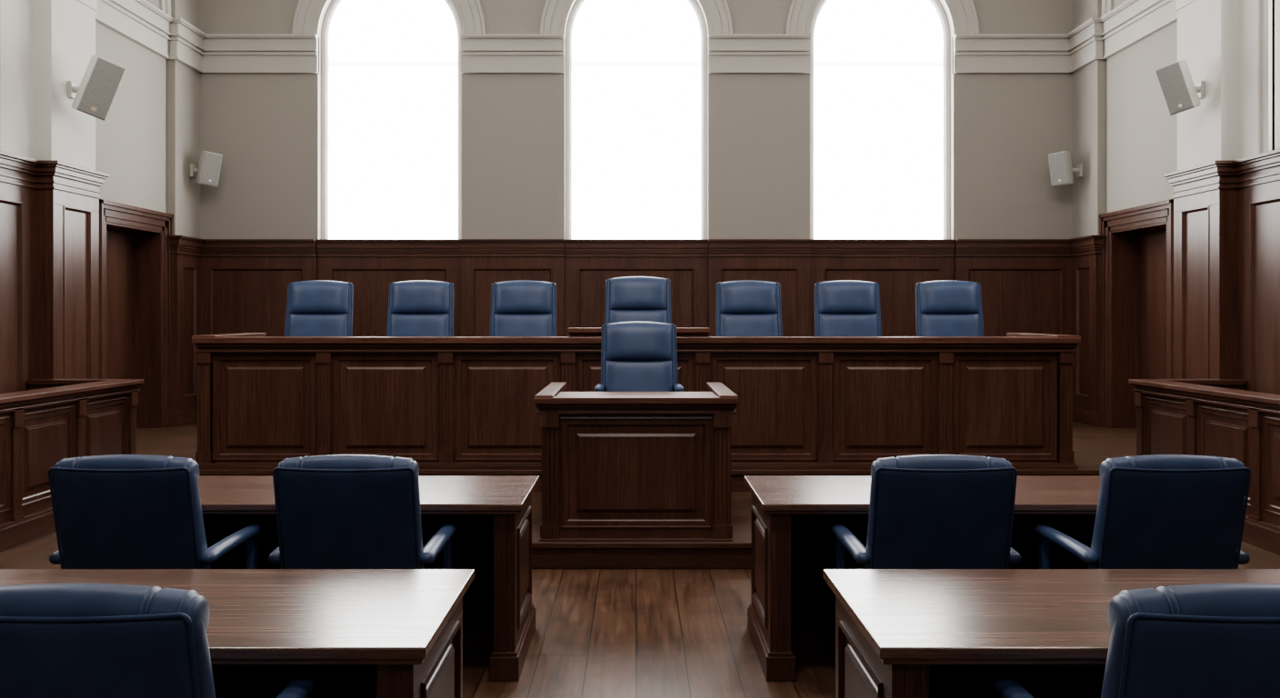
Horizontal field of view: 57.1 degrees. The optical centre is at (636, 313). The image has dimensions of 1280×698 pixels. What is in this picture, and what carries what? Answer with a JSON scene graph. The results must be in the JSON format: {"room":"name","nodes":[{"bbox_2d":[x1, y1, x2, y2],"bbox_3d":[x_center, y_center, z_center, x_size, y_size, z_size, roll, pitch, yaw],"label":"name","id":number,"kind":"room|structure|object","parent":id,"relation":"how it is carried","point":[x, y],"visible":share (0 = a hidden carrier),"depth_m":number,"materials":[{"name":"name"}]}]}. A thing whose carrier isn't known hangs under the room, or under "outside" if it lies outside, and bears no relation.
{"room":"courtroom","nodes":[
{"label":"courtroom","id":0,"kind":"room"},
{"bbox_2d":[95,0,199,238],"bbox_3d":[-5.395,-1.765,5.375,0.590,6.700,16.750,0,0,0],"label":"wall","id":1,"kind":"structure","parent":0,"point":[147,142],"depth_m":12.63,"materials":[{"name":"beige paint"}]},
{"bbox_2d":[0,0,0,150],"bbox_3d":[-5.150,-2.804,8.480,0.060,3.012,1.990,0,0,0],"label":"trim","id":2,"kind":"structure","parent":1,"relation":"attached to","point":[0,0],"depth_m":9.46,"materials":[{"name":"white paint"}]},
{"bbox_2d":[0,0,34,159],"bbox_3d":[-5.154,-3.207,9.760,0.012,3.817,0.580,0,0,0],"label":"wall","id":3,"kind":"structure","parent":1,"relation":"attached to","point":[17,16],"depth_m":9.78,"materials":[{"name":"white paint"}]},
{"bbox_2d":[34,0,95,169],"bbox_3d":[-5.310,-1.765,10.460,0.620,6.700,0.820,0,0,0],"label":"pilaster","id":4,"kind":"object","parent":1,"relation":"attached to","point":[65,30],"depth_m":10.24,"materials":[{"name":"white paint"}]},
{"bbox_2d":[77,0,97,10],"bbox_3d":[-5.019,-3.027,10.454,0.062,0.455,0.832,0,0,0],"label":"trim","id":5,"kind":"structure","parent":1,"relation":"attached to","point":[92,4],"depth_m":10.76,"materials":[{"name":"white paint"}]},
{"bbox_2d":[68,54,125,120],"bbox_3d":[-4.746,-1.978,10.310,0.508,0.559,0.306,0,0,0],"label":"wall speaker","id":6,"kind":"object","parent":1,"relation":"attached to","point":[95,94],"visible":1,"depth_m":10.24,"materials":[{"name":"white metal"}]},
{"bbox_2d":[0,150,204,426],"bbox_3d":[-5.038,0.143,5.335,0.273,2.883,16.670,0,0,0],"label":"wall paneling","id":7,"kind":"structure","parent":1,"relation":"attached to","point":[49,209],"depth_m":10.10,"materials":[{"name":"brown wood"}]},
{"bbox_2d":[95,0,172,59],"bbox_3d":[-5.165,-3.030,11.935,0.150,0.440,2.130,0,0,0],"label":"trim","id":8,"kind":"structure","parent":1,"relation":"attached to","point":[139,21],"depth_m":12.17,"materials":[{"name":"white paint"}]},
{"bbox_2d":[99,199,173,428],"bbox_3d":[-5.332,0.074,12.125,0.435,2.339,1.750,0,0,0],"label":"door","id":9,"kind":"structure","parent":1,"relation":"in","point":[135,257],"depth_m":12.78,"materials":[{"name":"brown wood"}]},
{"bbox_2d":[159,0,171,16],"bbox_3d":[-5.175,-3.777,11.935,0.070,1.065,2.130,0,0,0],"label":"trim","id":10,"kind":"structure","parent":1,"relation":"attached to","point":[165,5],"depth_m":12.88,"materials":[{"name":"white paint"}]},
{"bbox_2d":[169,17,205,73],"bbox_3d":[-5.075,-3.030,13.325,0.150,0.440,0.850,0,0,0],"label":"trim","id":11,"kind":"structure","parent":1,"relation":"attached to","point":[186,41],"depth_m":13.20,"materials":[{"name":"white paint"}]},
{"bbox_2d":[190,150,222,187],"bbox_3d":[-4.914,-1.647,13.412,0.373,0.403,0.253,0,0,0],"label":"wall speaker","id":12,"kind":"object","parent":1,"relation":"attached to","point":[209,165],"visible":1,"depth_m":13.35},
{"bbox_2d":[200,151,222,186],"bbox_3d":[-4.830,-1.641,13.359,0.238,0.379,0.059,0,0,-44],"label":"grille","id":13,"kind":"object","parent":12,"relation":"attached to","point":[210,163],"depth_m":13.34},
{"bbox_2d":[284,280,353,336],"bbox_3d":[-2.746,0.293,9.991,0.642,1.167,0.662,0,0,-2],"label":"chair","id":14,"kind":"object","parent":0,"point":[317,307],"visible":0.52,"depth_m":10.15,"materials":[{"name":"leather"}]},
{"bbox_2d":[287,313,348,336],"bbox_3d":[-2.751,0.209,10.132,0.520,0.435,0.127,0,0,-2],"label":"cushion","id":15,"kind":"object","parent":14,"relation":"on","point":[298,325],"depth_m":10.13,"materials":[{"name":"blue leather"}]},
{"bbox_2d":[386,280,453,336],"bbox_3d":[-1.870,0.293,9.991,0.642,1.167,0.663,0,0,-1],"label":"chair","id":16,"kind":"object","parent":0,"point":[418,307],"visible":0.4,"depth_m":10.15,"materials":[{"name":"blue leather"}]},
{"bbox_2d":[390,313,449,336],"bbox_3d":[-1.873,0.209,10.133,0.520,0.435,0.127,0,0,-1],"label":"cushion","id":17,"kind":"object","parent":16,"relation":"on","point":[401,325],"depth_m":10.13,"materials":[{"name":"blue leather"}]},
{"bbox_2d":[200,0,1072,239],"bbox_3d":[0.000,-1.765,13.925,11.500,6.700,0.350,0,0,0],"label":"wall","id":18,"kind":"structure","parent":0,"point":[265,128],"depth_m":13.75,"materials":[{"name":"beige paint"}]},
{"bbox_2d":[200,33,319,73],"bbox_3d":[-4.412,-3.030,13.725,1.375,0.440,0.150,0,0,0],"label":"trim","id":19,"kind":"structure","parent":18,"relation":"attached to","point":[223,53],"depth_m":13.71,"materials":[{"name":"white paint"}]},
{"bbox_2d":[292,0,486,37],"bbox_3d":[-2.885,-3.803,13.732,2.270,1.135,0.075,0,0,0],"label":"trim","id":20,"kind":"structure","parent":18,"relation":"attached to","point":[308,14],"depth_m":13.72,"materials":[{"name":"white paint"}]},
{"bbox_2d":[320,0,461,239],"bbox_3d":[-2.885,-2.438,13.967,1.680,3.294,0.165,0,0,0],"label":"window","id":21,"kind":"structure","parent":18,"relation":"in","point":[391,75],"depth_m":13.95,"materials":[{"name":"white glass"}]},
{"bbox_2d":[460,33,564,73],"bbox_3d":[-1.442,-3.030,13.725,1.205,0.440,0.150,0,0,0],"label":"trim","id":22,"kind":"structure","parent":18,"relation":"attached to","point":[480,53],"depth_m":13.70,"materials":[{"name":"white paint"}]},
{"bbox_2d":[200,239,1071,336],"bbox_3d":[0.000,0.190,13.819,10.200,2.109,0.451,0,0,0],"label":"wall paneling","id":23,"kind":"structure","parent":18,"relation":"attached to","point":[1025,284],"depth_m":13.69,"materials":[{"name":"brown wood"}]},
{"bbox_2d":[565,0,707,239],"bbox_3d":[0.000,-2.438,13.967,1.680,3.294,0.165,0,0,0],"label":"window","id":24,"kind":"structure","parent":18,"relation":"in","point":[636,70],"depth_m":13.95,"materials":[{"name":"white glass"}]},
{"bbox_2d":[540,0,732,33],"bbox_3d":[0.000,-3.803,13.732,2.270,1.135,0.075,0,0,0],"label":"trim","id":25,"kind":"structure","parent":18,"relation":"attached to","point":[555,15],"depth_m":13.72,"materials":[{"name":"white paint"}]},
{"bbox_2d":[708,33,810,73],"bbox_3d":[1.435,-3.030,13.725,1.190,0.440,0.150,0,0,0],"label":"trim","id":26,"kind":"structure","parent":18,"relation":"attached to","point":[727,53],"depth_m":13.70,"materials":[{"name":"white paint"}]},
{"bbox_2d":[810,0,949,239],"bbox_3d":[2.870,-2.438,13.967,1.680,3.294,0.165,0,0,0],"label":"window","id":27,"kind":"structure","parent":18,"relation":"in","point":[880,69],"depth_m":13.95,"materials":[{"name":"white glass"}]},
{"bbox_2d":[785,0,979,37],"bbox_3d":[2.870,-3.803,13.732,2.270,1.135,0.075,0,0,0],"label":"trim","id":28,"kind":"structure","parent":18,"relation":"attached to","point":[963,15],"depth_m":13.72,"materials":[{"name":"white paint"}]},
{"bbox_2d":[952,33,1071,73],"bbox_3d":[4.405,-3.030,13.725,1.390,0.440,0.150,0,0,0],"label":"trim","id":29,"kind":"structure","parent":18,"relation":"attached to","point":[973,53],"depth_m":13.71,"materials":[{"name":"white paint"}]},
{"bbox_2d":[136,420,1136,469],"bbox_3d":[0.000,1.415,11.550,11.500,0.341,4.400,0,0,0],"label":"floor","id":30,"kind":"structure","parent":0,"point":[1092,445],"depth_m":11.29,"materials":[{"name":"brown wood"}]},
{"bbox_2d":[191,328,1080,469],"bbox_3d":[0.000,0.680,10.259,7.080,1.127,1.822,0,0,0],"label":"bench","id":31,"kind":"object","parent":30,"relation":"on","point":[438,403],"visible":0.86,"depth_m":9.42,"materials":[{"name":"brown wood"}]},
{"bbox_2d":[490,280,556,336],"bbox_3d":[-0.979,0.293,9.991,0.642,1.167,0.662,0,0,0],"label":"chair","id":32,"kind":"object","parent":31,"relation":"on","point":[521,307],"visible":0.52,"depth_m":10.15,"materials":[{"name":"blue leather"}]},
{"bbox_2d":[493,313,552,336],"bbox_3d":[-0.979,0.209,10.133,0.520,0.435,0.127,0,0,0],"label":"cushion","id":33,"kind":"object","parent":32,"relation":"on","point":[505,325],"depth_m":10.13,"materials":[{"name":"blue leather"}]},
{"bbox_2d":[191,336,1080,343],"bbox_3d":[0.000,0.214,9.514,7.080,0.051,0.332,0,0,0],"label":"countertop","id":34,"kind":"structure","parent":31,"relation":"on","point":[226,339],"depth_m":9.35,"materials":[{"name":"brown wood"}]},
{"bbox_2d":[604,276,670,324],"bbox_3d":[0.016,0.258,9.991,0.642,1.167,0.662,0,0,0],"label":"chair","id":35,"kind":"object","parent":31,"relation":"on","point":[627,298],"visible":0.38,"depth_m":10.15,"materials":[{"name":"blue leather"}]},
{"bbox_2d":[609,310,667,323],"bbox_3d":[0.015,0.174,10.133,0.520,0.435,0.127,0,0,0],"label":"cushion","id":36,"kind":"object","parent":35,"relation":"on","point":[615,315],"depth_m":10.14,"materials":[{"name":"blue leather"}]},
{"bbox_2d":[199,470,1099,491],"bbox_3d":[0.000,1.413,9.332,8.380,0.345,0.035,0,0,0],"label":"trim","id":37,"kind":"structure","parent":30,"relation":"attached to","point":[737,483],"depth_m":9.31,"materials":[{"name":"brown wood"}]},
{"bbox_2d":[715,280,782,336],"bbox_3d":[0.976,0.293,9.991,0.642,1.167,0.662,0,0,0],"label":"chair","id":38,"kind":"object","parent":30,"relation":"on","point":[745,307],"visible":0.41,"depth_m":10.15,"materials":[{"name":"blue leather"}]},
{"bbox_2d":[720,313,779,336],"bbox_3d":[0.976,0.209,10.133,0.520,0.435,0.127,0,0,0],"label":"cushion","id":39,"kind":"object","parent":38,"relation":"on","point":[731,325],"depth_m":10.13,"materials":[{"name":"blue leather"}]},
{"bbox_2d":[814,280,881,336],"bbox_3d":[1.831,0.293,9.991,0.642,1.167,0.662,0,0,1],"label":"chair","id":40,"kind":"object","parent":30,"relation":"on","point":[843,307],"visible":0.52,"depth_m":10.15,"materials":[{"name":"blue leather"}]},
{"bbox_2d":[819,313,878,336],"bbox_3d":[1.834,0.209,10.133,0.520,0.435,0.127,0,0,1],"label":"cushion","id":41,"kind":"object","parent":40,"relation":"on","point":[830,325],"depth_m":10.13,"materials":[{"name":"blue leather"}]},
{"bbox_2d":[915,280,984,336],"bbox_3d":[2.711,0.293,9.991,0.642,1.167,0.663,0,0,2],"label":"chair","id":42,"kind":"object","parent":30,"relation":"on","point":[945,307],"visible":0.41,"depth_m":10.15,"materials":[{"name":"blue leather"}]},
{"bbox_2d":[920,313,980,336],"bbox_3d":[2.716,0.209,10.132,0.520,0.435,0.127,0,0,2],"label":"cushion","id":43,"kind":"object","parent":42,"relation":"on","point":[932,325],"depth_m":10.13,"materials":[{"name":"blue leather"}]},
{"bbox_2d":[0,531,1279,697],"bbox_3d":[0.000,1.660,5.375,11.800,0.150,17.550,0,0,0],"label":"floor","id":44,"kind":"structure","parent":0,"point":[598,633],"depth_m":5.68,"materials":[{"name":"brown wood"}]},
{"bbox_2d":[0,379,144,552],"bbox_3d":[-4.657,1.071,6.688,0.905,1.027,6.725,0,0,0],"label":"wooden partition","id":45,"kind":"object","parent":44,"relation":"on","point":[53,421],"visible":0.74,"depth_m":8.52,"materials":[{"name":"brown wood"}]},
{"bbox_2d":[48,454,261,569],"bbox_3d":[-1.945,1.062,4.768,0.642,1.047,0.714,0,0,0],"label":"office chair","id":46,"kind":"object","parent":44,"relation":"on","point":[113,511],"visible":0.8,"depth_m":4.46,"materials":[{"name":"blue leather"}]},
{"bbox_2d":[0,583,315,697],"bbox_3d":[-1.125,1.062,2.618,0.642,1.047,0.714,0,0,0],"label":"office chair","id":47,"kind":"object","parent":44,"relation":"on","point":[57,640],"visible":1,"depth_m":2.28,"materials":[{"name":"blue leather"}]},
{"bbox_2d":[0,569,474,697],"bbox_3d":[-1.547,1.202,3.325,2.060,0.766,0.890,0,0,0],"label":"table","id":48,"kind":"object","parent":44,"relation":"on","point":[355,633],"visible":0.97,"depth_m":3.38,"materials":[{"name":"brown wood"}]},
{"bbox_2d":[268,454,456,569],"bbox_3d":[-1.100,1.062,4.768,0.642,1.047,0.714,0,0,0],"label":"office chair","id":49,"kind":"object","parent":44,"relation":"on","point":[333,511],"visible":0.74,"depth_m":4.46,"materials":[{"name":"leather"}]},
{"bbox_2d":[197,475,539,681],"bbox_3d":[-1.475,1.202,5.495,1.970,0.766,0.890,0,0,0],"label":"table","id":50,"kind":"object","parent":44,"relation":"on","point":[491,515],"visible":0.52,"depth_m":5.56,"materials":[{"name":"brown wood"}]},
{"bbox_2d":[531,491,751,541],"bbox_3d":[0.000,1.501,8.325,3.900,0.168,2.050,0,0,0],"label":"platform","id":51,"kind":"object","parent":44,"relation":"on","point":[741,502],"visible":0.07,"depth_m":8.12,"materials":[{"name":"brown wood"}]},
{"bbox_2d":[534,382,738,540],"bbox_3d":[0.000,0.963,8.294,1.268,0.906,2.002,0,0,0],"label":"stand","id":52,"kind":"object","parent":51,"relation":"on","point":[616,465],"visible":1,"depth_m":7.35,"materials":[{"name":"brown wood"}]},
{"bbox_2d":[594,321,683,391],"bbox_3d":[0.020,0.643,8.611,0.642,1.167,0.662,0,0,0],"label":"chair","id":53,"kind":"object","parent":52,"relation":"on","point":[636,356],"visible":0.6,"depth_m":8.76,"materials":[{"name":"blue leather"}]},
{"bbox_2d":[604,360,673,391],"bbox_3d":[0.020,0.559,8.752,0.520,0.435,0.127,0,0,0],"label":"cushion","id":54,"kind":"object","parent":53,"relation":"on","point":[620,375],"depth_m":8.74,"materials":[{"name":"blue leather"}]},
{"bbox_2d":[531,541,750,569],"bbox_3d":[0.000,1.499,7.277,3.940,0.172,0.045,0,0,0],"label":"trim","id":55,"kind":"structure","parent":51,"relation":"attached to","point":[545,555],"depth_m":7.29,"materials":[{"name":"brown wood"}]},
{"bbox_2d":[743,475,1100,681],"bbox_3d":[1.573,1.202,5.495,2.060,0.766,0.890,0,0,0],"label":"table","id":56,"kind":"object","parent":44,"relation":"on","point":[793,517],"visible":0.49,"depth_m":5.65,"materials":[{"name":"brown wood"}]},
{"bbox_2d":[830,454,1021,569],"bbox_3d":[1.165,1.062,4.768,0.642,1.047,0.714,0,0,0],"label":"office chair","id":57,"kind":"object","parent":44,"relation":"on","point":[926,511],"visible":0.7,"depth_m":4.46,"materials":[{"name":"blue leather"}]},
{"bbox_2d":[822,569,1279,697],"bbox_3d":[1.628,1.202,3.325,2.060,0.766,0.890,0,0,0],"label":"table","id":58,"kind":"object","parent":44,"relation":"on","point":[900,633],"visible":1,"depth_m":3.38,"materials":[{"name":"brown wood"}]},
{"bbox_2d":[992,583,1279,697],"bbox_3d":[1.215,1.062,2.618,0.642,1.047,0.714,0,0,0],"label":"office chair","id":59,"kind":"object","parent":44,"relation":"on","point":[1208,640],"visible":1,"depth_m":2.29,"materials":[{"name":"blue leather"}]},
{"bbox_2d":[1033,454,1250,569],"bbox_3d":[2.045,1.062,4.768,0.642,1.047,0.714,0,0,0],"label":"office chair","id":60,"kind":"object","parent":44,"relation":"on","point":[1154,511],"visible":0.73,"depth_m":4.46,"materials":[{"name":"blue leather"}]},
{"bbox_2d":[1128,379,1279,555],"bbox_3d":[4.657,1.071,6.688,0.905,1.027,6.725,0,0,0],"label":"wooden partition","id":61,"kind":"object","parent":44,"relation":"on","point":[1209,417],"visible":0.74,"depth_m":8.57,"materials":[{"name":"brown wood"}]},
{"bbox_2d":[1072,0,1279,238],"bbox_3d":[5.395,-1.765,5.375,0.590,6.700,16.750,0,0,0],"label":"wall","id":62,"kind":"structure","parent":0,"point":[1125,132],"depth_m":12.49,"materials":[{"name":"beige paint"}]},
{"bbox_2d":[1048,150,1082,187],"bbox_3d":[4.901,-1.648,13.412,0.398,0.397,0.253,0,0,0],"label":"wall speaker","id":63,"kind":"object","parent":62,"relation":"attached to","point":[1060,164],"visible":1,"depth_m":13.35},
{"bbox_2d":[1048,151,1069,186],"bbox_3d":[4.799,-1.643,13.359,0.230,0.375,0.050,0,0,44],"label":"grille","id":64,"kind":"object","parent":63,"relation":"attached to","point":[1058,162],"depth_m":13.34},
{"bbox_2d":[1067,17,1103,73],"bbox_3d":[5.075,-3.030,13.325,0.150,0.440,0.850,0,0,0],"label":"trim","id":65,"kind":"structure","parent":62,"relation":"attached to","point":[1085,41],"depth_m":13.20,"materials":[{"name":"white paint"}]},
{"bbox_2d":[1100,0,1113,16],"bbox_3d":[5.175,-3.777,11.935,0.070,1.065,2.130,0,0,0],"label":"trim","id":66,"kind":"structure","parent":62,"relation":"attached to","point":[1107,5],"depth_m":12.88,"materials":[{"name":"white paint"}]},
{"bbox_2d":[1099,199,1173,428],"bbox_3d":[5.332,0.074,12.125,0.435,2.339,1.750,0,0,0],"label":"door","id":67,"kind":"structure","parent":62,"relation":"in","point":[1136,257],"depth_m":12.78,"materials":[{"name":"brown wood"}]},
{"bbox_2d":[1100,0,1177,59],"bbox_3d":[5.165,-3.030,11.935,0.150,0.440,2.130,0,0,0],"label":"trim","id":68,"kind":"structure","parent":62,"relation":"attached to","point":[1132,21],"depth_m":12.17,"materials":[{"name":"white paint"}]},
{"bbox_2d":[1068,149,1279,426],"bbox_3d":[5.038,0.143,5.335,0.273,2.883,16.670,0,0,0],"label":"wall paneling","id":69,"kind":"structure","parent":62,"relation":"attached to","point":[1226,213],"depth_m":10.03,"materials":[{"name":"brown wood"}]},
{"bbox_2d":[1154,60,1205,115],"bbox_3d":[4.779,-1.980,10.311,0.442,0.476,0.280,0,0,0],"label":"wall speaker","id":70,"kind":"object","parent":62,"relation":"attached to","point":[1180,94],"visible":1,"depth_m":10.24},
{"bbox_2d":[1175,0,1195,10],"bbox_3d":[5.019,-3.027,10.454,0.062,0.455,0.832,0,0,0],"label":"trim","id":71,"kind":"structure","parent":62,"relation":"attached to","point":[1179,4],"depth_m":10.76,"materials":[{"name":"white paint"}]},
{"bbox_2d":[1177,0,1238,169],"bbox_3d":[5.310,-1.765,10.460,0.620,6.700,0.820,0,0,0],"label":"pilaster","id":72,"kind":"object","parent":62,"relation":"attached to","point":[1207,30],"depth_m":10.24,"materials":[{"name":"white paint"}]},
{"bbox_2d":[1238,0,1257,159],"bbox_3d":[5.154,-3.207,9.870,0.012,3.817,0.360,0,0,0],"label":"trim","id":73,"kind":"structure","parent":62,"relation":"attached to","point":[1247,9],"depth_m":9.90,"materials":[{"name":"white paint"}]},
{"bbox_2d":[1257,0,1274,154],"bbox_3d":[5.150,-2.804,8.700,0.060,3.012,1.990,0,0,0],"label":"trim","id":74,"kind":"structure","parent":62,"relation":"attached to","point":[1265,17],"depth_m":9.58,"materials":[{"name":"white paint"}]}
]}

